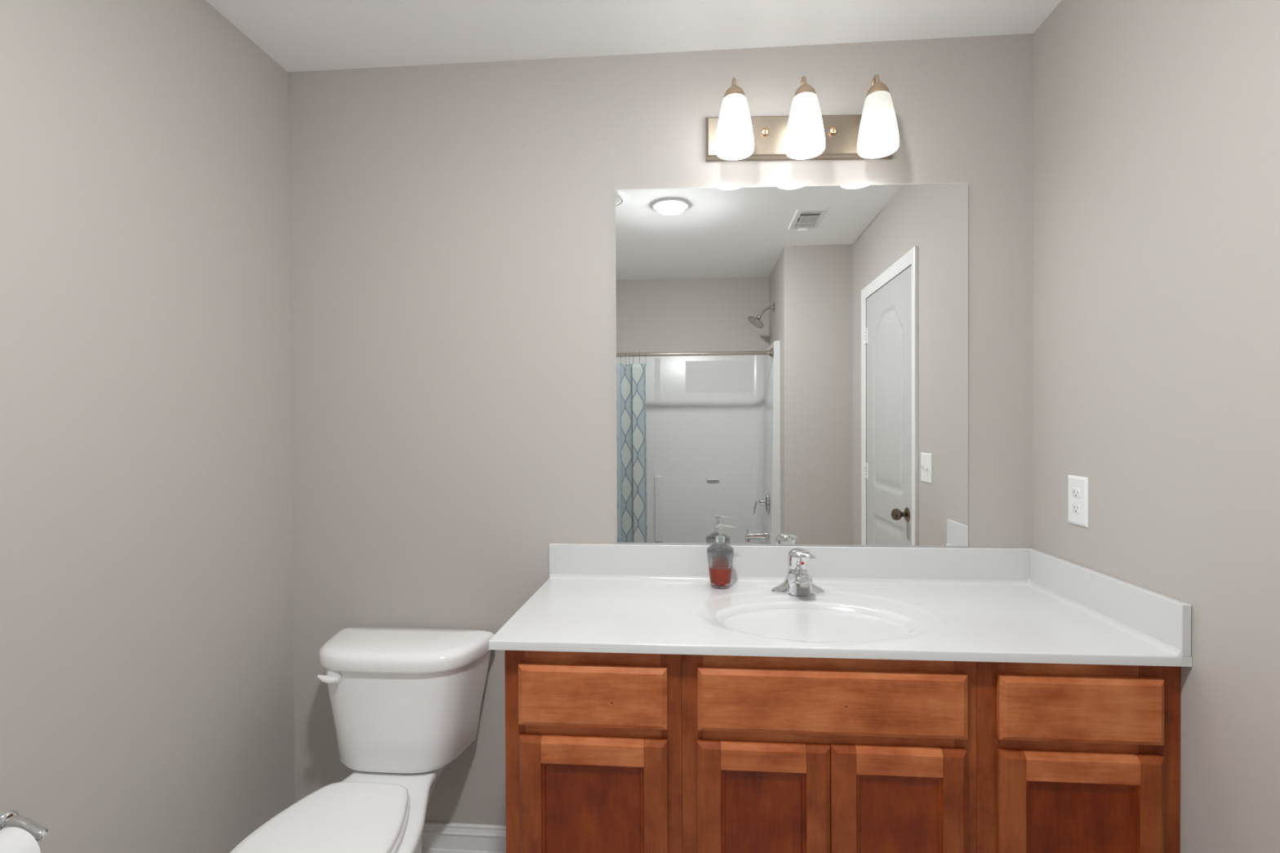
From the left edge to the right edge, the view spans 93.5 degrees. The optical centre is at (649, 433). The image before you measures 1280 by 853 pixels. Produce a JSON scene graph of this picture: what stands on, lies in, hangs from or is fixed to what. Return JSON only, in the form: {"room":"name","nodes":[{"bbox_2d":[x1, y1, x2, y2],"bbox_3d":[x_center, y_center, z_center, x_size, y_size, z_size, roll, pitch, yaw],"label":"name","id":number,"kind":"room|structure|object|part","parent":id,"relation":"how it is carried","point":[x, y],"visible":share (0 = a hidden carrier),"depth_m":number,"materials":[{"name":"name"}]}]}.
{"room":"bathroom","nodes":[
{"label":"bathroom","id":0,"kind":"room"},
{"bbox_2d":[0,0,294,852],"bbox_3d":[-1.303,0.099,0.465,0.127,2.438,2.890,0,1,4],"label":"wall","id":1,"kind":"structure","parent":0,"point":[147,650],"depth_m":1.38,"materials":[{"name":"grey paint"}]},
{"bbox_2d":[0,809,48,843],"bbox_3d":[-1.157,0.727,1.025,0.075,0.055,0.204,0,1,4],"label":"toilet paper holder","id":2,"kind":"object","parent":1,"relation":"attached to","point":[11,818],"visible":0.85,"depth_m":1.10,"materials":[{"name":"silver metal"}]},
{"bbox_2d":[0,826,40,852],"bbox_3d":[-1.139,0.757,1.026,0.105,0.105,0.104,0,1,4],"label":"toilet paper roll","id":3,"kind":"object","parent":2,"relation":"on","point":[12,839],"visible":1,"depth_m":1.06,"materials":[{"name":"paper"}]},
{"bbox_3d":[-1.151,0.725,1.109,0.067,0.037,0.021,0,1,4],"label":"post","id":4,"kind":"part","parent":2,"relation":"part of","materials":[{"name":"silver metal"}]},
{"bbox_3d":[-1.127,0.739,1.108,0.028,0.029,0.028,0,1,4],"label":"post","id":5,"kind":"part","parent":2,"relation":"part of","materials":[{"name":"silver metal"}]},
{"bbox_2d":[205,0,1061,71],"bbox_3d":[-0.124,-1.176,0.427,2.494,0.102,3.018,0,1,4],"label":"ceiling","id":6,"kind":"structure","parent":0,"point":[299,35],"depth_m":1.68,"materials":[{"name":"white paint"}]},
{"bbox_2d":[288,33,1033,825],"bbox_3d":[-0.008,0.080,1.879,2.494,2.438,0.127,0,1,4],"label":"wall","id":7,"kind":"structure","parent":0,"point":[452,226],"depth_m":1.85,"materials":[{"name":"grey paint"}]},
{"bbox_2d":[421,822,506,852],"bbox_3d":[-0.700,1.258,1.869,0.853,0.089,0.020,0,1,4],"label":"baseboard","id":8,"kind":"structure","parent":7,"relation":"attached to","point":[437,837],"depth_m":1.86,"materials":[{"name":"white paint"}]},
{"bbox_2d":[615,182,968,547],"bbox_3d":[0.410,-0.201,1.777,1.024,1.067,0.008,0,1,4],"label":"wall mirror","id":9,"kind":"object","parent":7,"relation":"attached to","point":[792,362],"visible":1,"depth_m":1.77,"materials":[{"name":"white mirror"}]},
{"bbox_2d":[549,542,1034,580],"bbox_3d":[0.400,0.394,1.777,1.410,0.121,0.018,0,1,4],"label":"backsplash","id":10,"kind":"structure","parent":7,"relation":"attached to","point":[751,561],"depth_m":1.76,"materials":[{"name":"white stone"}]},
{"bbox_2d":[705,74,899,161],"bbox_3d":[0.430,-0.886,1.689,0.537,0.228,0.168,0,1,4],"label":"vanity light","id":11,"kind":"object","parent":7,"relation":"attached to","point":[806,134],"visible":1,"depth_m":1.66,"materials":[{"name":"white glass"}]},
{"bbox_3d":[0.240,-0.938,1.716,0.010,0.122,0.097,0,1,4],"label":"arm","id":12,"kind":"part","parent":11,"relation":"part of","materials":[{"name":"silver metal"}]},
{"bbox_3d":[0.237,-0.856,1.674,0.108,0.149,0.108,0,1,4],"label":"lamp shade","id":13,"kind":"part","parent":11,"relation":"part of","materials":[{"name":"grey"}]},
{"bbox_3d":[0.435,-0.866,1.760,0.537,0.137,0.025,0,1,4],"label":"plate","id":14,"kind":"part","parent":11,"relation":"part of","materials":[{"name":"silver metal"}]},
{"bbox_3d":[0.432,-0.934,1.702,0.010,0.122,0.097,0,1,4],"label":"arm","id":15,"kind":"part","parent":11,"relation":"part of","materials":[{"name":"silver metal"}]},
{"bbox_3d":[0.429,-0.851,1.659,0.108,0.149,0.108,0,1,4],"label":"lamp shade","id":16,"kind":"part","parent":11,"relation":"part of","materials":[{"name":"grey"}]},
{"bbox_3d":[0.628,-0.930,1.687,0.010,0.122,0.097,0,1,4],"label":"arm","id":17,"kind":"part","parent":11,"relation":"part of","materials":[{"name":"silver metal"}]},
{"bbox_3d":[0.625,-0.847,1.644,0.108,0.149,0.108,0,1,4],"label":"lamp shade","id":18,"kind":"part","parent":11,"relation":"part of","materials":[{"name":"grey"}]},
{"bbox_2d":[1032,0,1279,852],"bbox_3d":[1.056,0.090,0.285,0.127,2.438,2.890,0,1,4],"label":"wall","id":19,"kind":"structure","parent":0,"point":[1156,234],"depth_m":1.21,"materials":[{"name":"grey paint"}]},
{"bbox_2d":[1067,475,1088,528],"bbox_3d":[1.085,0.171,1.525,0.006,0.124,0.079,0,1,4],"label":"wall outlet","id":20,"kind":"object","parent":19,"relation":"attached to","point":[1077,486],"visible":1,"depth_m":1.52,"materials":[{"name":"white plastic"}]},
{"bbox_2d":[1071,502,1080,514],"bbox_3d":[1.082,0.191,1.525,0.001,0.025,0.034,0,1,4],"label":"receptacle","id":21,"kind":"object","parent":20,"relation":"attached to","point":[1076,507],"depth_m":1.52,"materials":[{"name":"white plastic"}]},
{"bbox_2d":[1071,487,1080,498],"bbox_3d":[1.082,0.152,1.525,0.001,0.025,0.034,0,1,4],"label":"receptacle","id":22,"kind":"object","parent":20,"relation":"attached to","point":[1076,491],"depth_m":1.52,"materials":[{"name":"white plastic"}]},
{"bbox_3d":[-0.113,1.364,0.450,2.494,0.102,3.018,0,1,4],"label":"floor","id":23,"kind":"structure","parent":0,"visible":0},
{"bbox_2d":[229,627,494,852],"bbox_3d":[-0.739,0.953,1.496,0.497,0.705,0.739,0,1,4],"label":"toilet","id":24,"kind":"object","parent":23,"relation":"on","point":[406,704],"visible":0.98,"depth_m":1.65,"materials":[{"name":"white glazed porcelain"},{"name":"white plastic"},{"name":"chrome"}]},
{"bbox_3d":[-0.748,0.924,1.355,0.348,0.018,0.450,0,1,4],"label":"lid","id":25,"kind":"part","parent":24,"relation":"part of","materials":[{"name":"white plastic"}]},
{"bbox_3d":[-0.884,0.679,1.657,0.062,0.023,0.026,0,1,4],"label":"flush lever","id":26,"kind":"part","parent":24,"relation":"part of","materials":[{"name":"white plastic"}]},
{"bbox_3d":[-0.729,1.128,1.489,0.399,0.355,0.714,0,1,4],"label":"bowl","id":27,"kind":"part","parent":24,"relation":"part of","materials":[{"name":"white ceramic"}]},
{"bbox_3d":[-0.748,0.942,1.354,0.358,0.017,0.455,0,1,4],"label":"seat","id":28,"kind":"part","parent":24,"relation":"part of","materials":[{"name":"white plastic"}]},
{"bbox_3d":[-0.721,0.625,1.746,0.497,0.054,0.231,0,1,4],"label":"tank lid","id":29,"kind":"part","parent":24,"relation":"part of","materials":[{"name":"white ceramic"}]},
{"bbox_3d":[-0.720,0.799,1.750,0.478,0.294,0.207,0,1,4],"label":"tank","id":30,"kind":"part","parent":24,"relation":"part of","materials":[{"name":"white ceramic"}]},
{"bbox_2d":[504,649,682,852],"bbox_3d":[-0.102,0.881,1.542,0.384,0.843,0.528,0,1,4],"label":"vanity cabinet","id":31,"kind":"object","parent":23,"relation":"on","point":[593,740],"visible":0.79,"depth_m":1.28,"materials":[{"name":"brown wood"}]},
{"bbox_3d":[-0.120,0.920,1.284,0.222,0.430,0.008,0,1,4],"label":"panel","id":32,"kind":"part","parent":31,"relation":"part of","materials":[{"name":"brown wood"}]},
{"bbox_3d":[-0.121,0.679,1.286,0.221,0.053,0.019,0,1,4],"label":"rail","id":33,"kind":"part","parent":31,"relation":"part of","materials":[{"name":"brown wood"}]},
{"bbox_3d":[-0.122,0.563,1.286,0.321,0.131,0.019,0,1,4],"label":"drawer","id":34,"kind":"part","parent":31,"relation":"part of","materials":[{"name":"brown wood"}]},
{"bbox_3d":[-0.120,0.920,1.289,0.321,0.536,0.019,0,1,4],"label":"door","id":35,"kind":"part","parent":31,"relation":"part of","materials":[{"name":"brown wood"}]},
{"bbox_2d":[681,654,976,852],"bbox_3d":[0.391,0.879,1.505,0.604,0.843,0.528,0,1,4],"label":"vanity cabinet","id":36,"kind":"object","parent":23,"relation":"on","point":[780,754],"visible":0.8,"depth_m":1.24,"materials":[{"name":"brown wood"}]},
{"bbox_3d":[0.239,0.919,1.261,0.275,0.537,0.019,0,1,4],"label":"door","id":37,"kind":"part","parent":36,"relation":"part of","materials":[{"name":"brown wood"}]},
{"bbox_3d":[0.238,0.677,1.259,0.176,0.053,0.019,0,1,4],"label":"rail","id":38,"kind":"part","parent":36,"relation":"part of","materials":[{"name":"brown wood"}]},
{"bbox_3d":[0.239,0.919,1.256,0.176,0.430,0.008,0,1,4],"label":"panel","id":39,"kind":"part","parent":36,"relation":"part of","materials":[{"name":"brown wood"}]},
{"bbox_3d":[0.375,0.559,1.248,0.549,0.133,0.019,0,1,4],"label":"drawer","id":40,"kind":"part","parent":36,"relation":"part of","materials":[{"name":"brown wood"}]},
{"bbox_2d":[488,542,1191,666],"bbox_3d":[0.380,0.455,1.509,1.410,0.238,0.558,0,1,4],"label":"countertop","id":41,"kind":"structure","parent":36,"relation":"on","point":[1011,605],"depth_m":1.48,"materials":[{"name":"white stone"}]},
{"bbox_2d":[706,524,734,589],"bbox_3d":[0.203,0.347,1.706,0.081,0.178,0.078,0,1,4],"label":"soap dispenser","id":42,"kind":"object","parent":41,"relation":"on","point":[720,554],"visible":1,"depth_m":1.68,"materials":[{"name":"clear glass"}]},
{"bbox_2d":[706,542,733,589],"bbox_3d":[0.202,0.374,1.707,0.078,0.125,0.078,0,1,4],"label":"glass bottle","id":43,"kind":"object","parent":42,"relation":"attached to","point":[720,555],"depth_m":1.68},
{"bbox_3d":[0.202,0.275,1.706,0.016,0.034,0.016,0,1,4],"label":"pump stem","id":44,"kind":"part","parent":42,"relation":"part of","materials":[{"name":"clear plastic"}]},
{"bbox_2d":[770,548,824,595],"bbox_3d":[0.407,0.379,1.618,0.146,0.119,0.140,0,1,4],"label":"faucet","id":45,"kind":"object","parent":41,"relation":"on","point":[797,581],"visible":1,"depth_m":1.63,"materials":[{"name":"silver metal"}]},
{"bbox_3d":[0.413,0.346,1.656,0.062,0.056,0.062,0,1,4],"label":"handle","id":46,"kind":"part","parent":45,"relation":"part of","materials":[{"name":"silver metal"}]},
{"bbox_3d":[0.406,0.404,1.602,0.064,0.067,0.108,0,1,4],"label":"spout","id":47,"kind":"part","parent":45,"relation":"part of","materials":[{"name":"silver metal"}]},
{"bbox_3d":[0.513,0.917,1.240,0.272,0.538,0.019,0,1,4],"label":"door","id":48,"kind":"part","parent":36,"relation":"part of","materials":[{"name":"brown wood"}]},
{"bbox_3d":[0.512,0.674,1.238,0.173,0.053,0.019,0,1,4],"label":"rail","id":49,"kind":"part","parent":36,"relation":"part of","materials":[{"name":"brown wood"}]},
{"bbox_3d":[0.513,0.917,1.235,0.173,0.432,0.008,0,1,4],"label":"panel","id":50,"kind":"part","parent":36,"relation":"part of","materials":[{"name":"brown wood"}]},
{"bbox_2d":[976,662,1180,852],"bbox_3d":[0.888,0.877,1.467,0.393,0.843,0.528,0,1,4],"label":"vanity cabinet","id":51,"kind":"object","parent":23,"relation":"on","point":[1069,758],"depth_m":1.21,"materials":[{"name":"brown wood"}]},
{"bbox_3d":[0.867,0.556,1.210,0.315,0.132,0.019,0,1,4],"label":"drawer","id":52,"kind":"part","parent":51,"relation":"part of","materials":[{"name":"brown wood"}]},
{"bbox_3d":[0.869,0.915,1.213,0.316,0.539,0.019,0,1,4],"label":"door","id":53,"kind":"part","parent":51,"relation":"part of","materials":[{"name":"brown wood"}]},
{"bbox_3d":[0.868,0.672,1.211,0.217,0.053,0.019,0,1,4],"label":"rail","id":54,"kind":"part","parent":51,"relation":"part of","materials":[{"name":"brown wood"}]},
{"bbox_3d":[0.868,0.915,1.208,0.217,0.432,0.008,0,1,4],"label":"panel","id":55,"kind":"part","parent":51,"relation":"part of","materials":[{"name":"brown wood"}]},
{"bbox_3d":[1.049,0.879,1.216,0.034,0.843,0.014,0,1,4],"label":"filler strip","id":56,"kind":"part","parent":51,"relation":"part of","materials":[{"name":"brown wood"}]}
]}

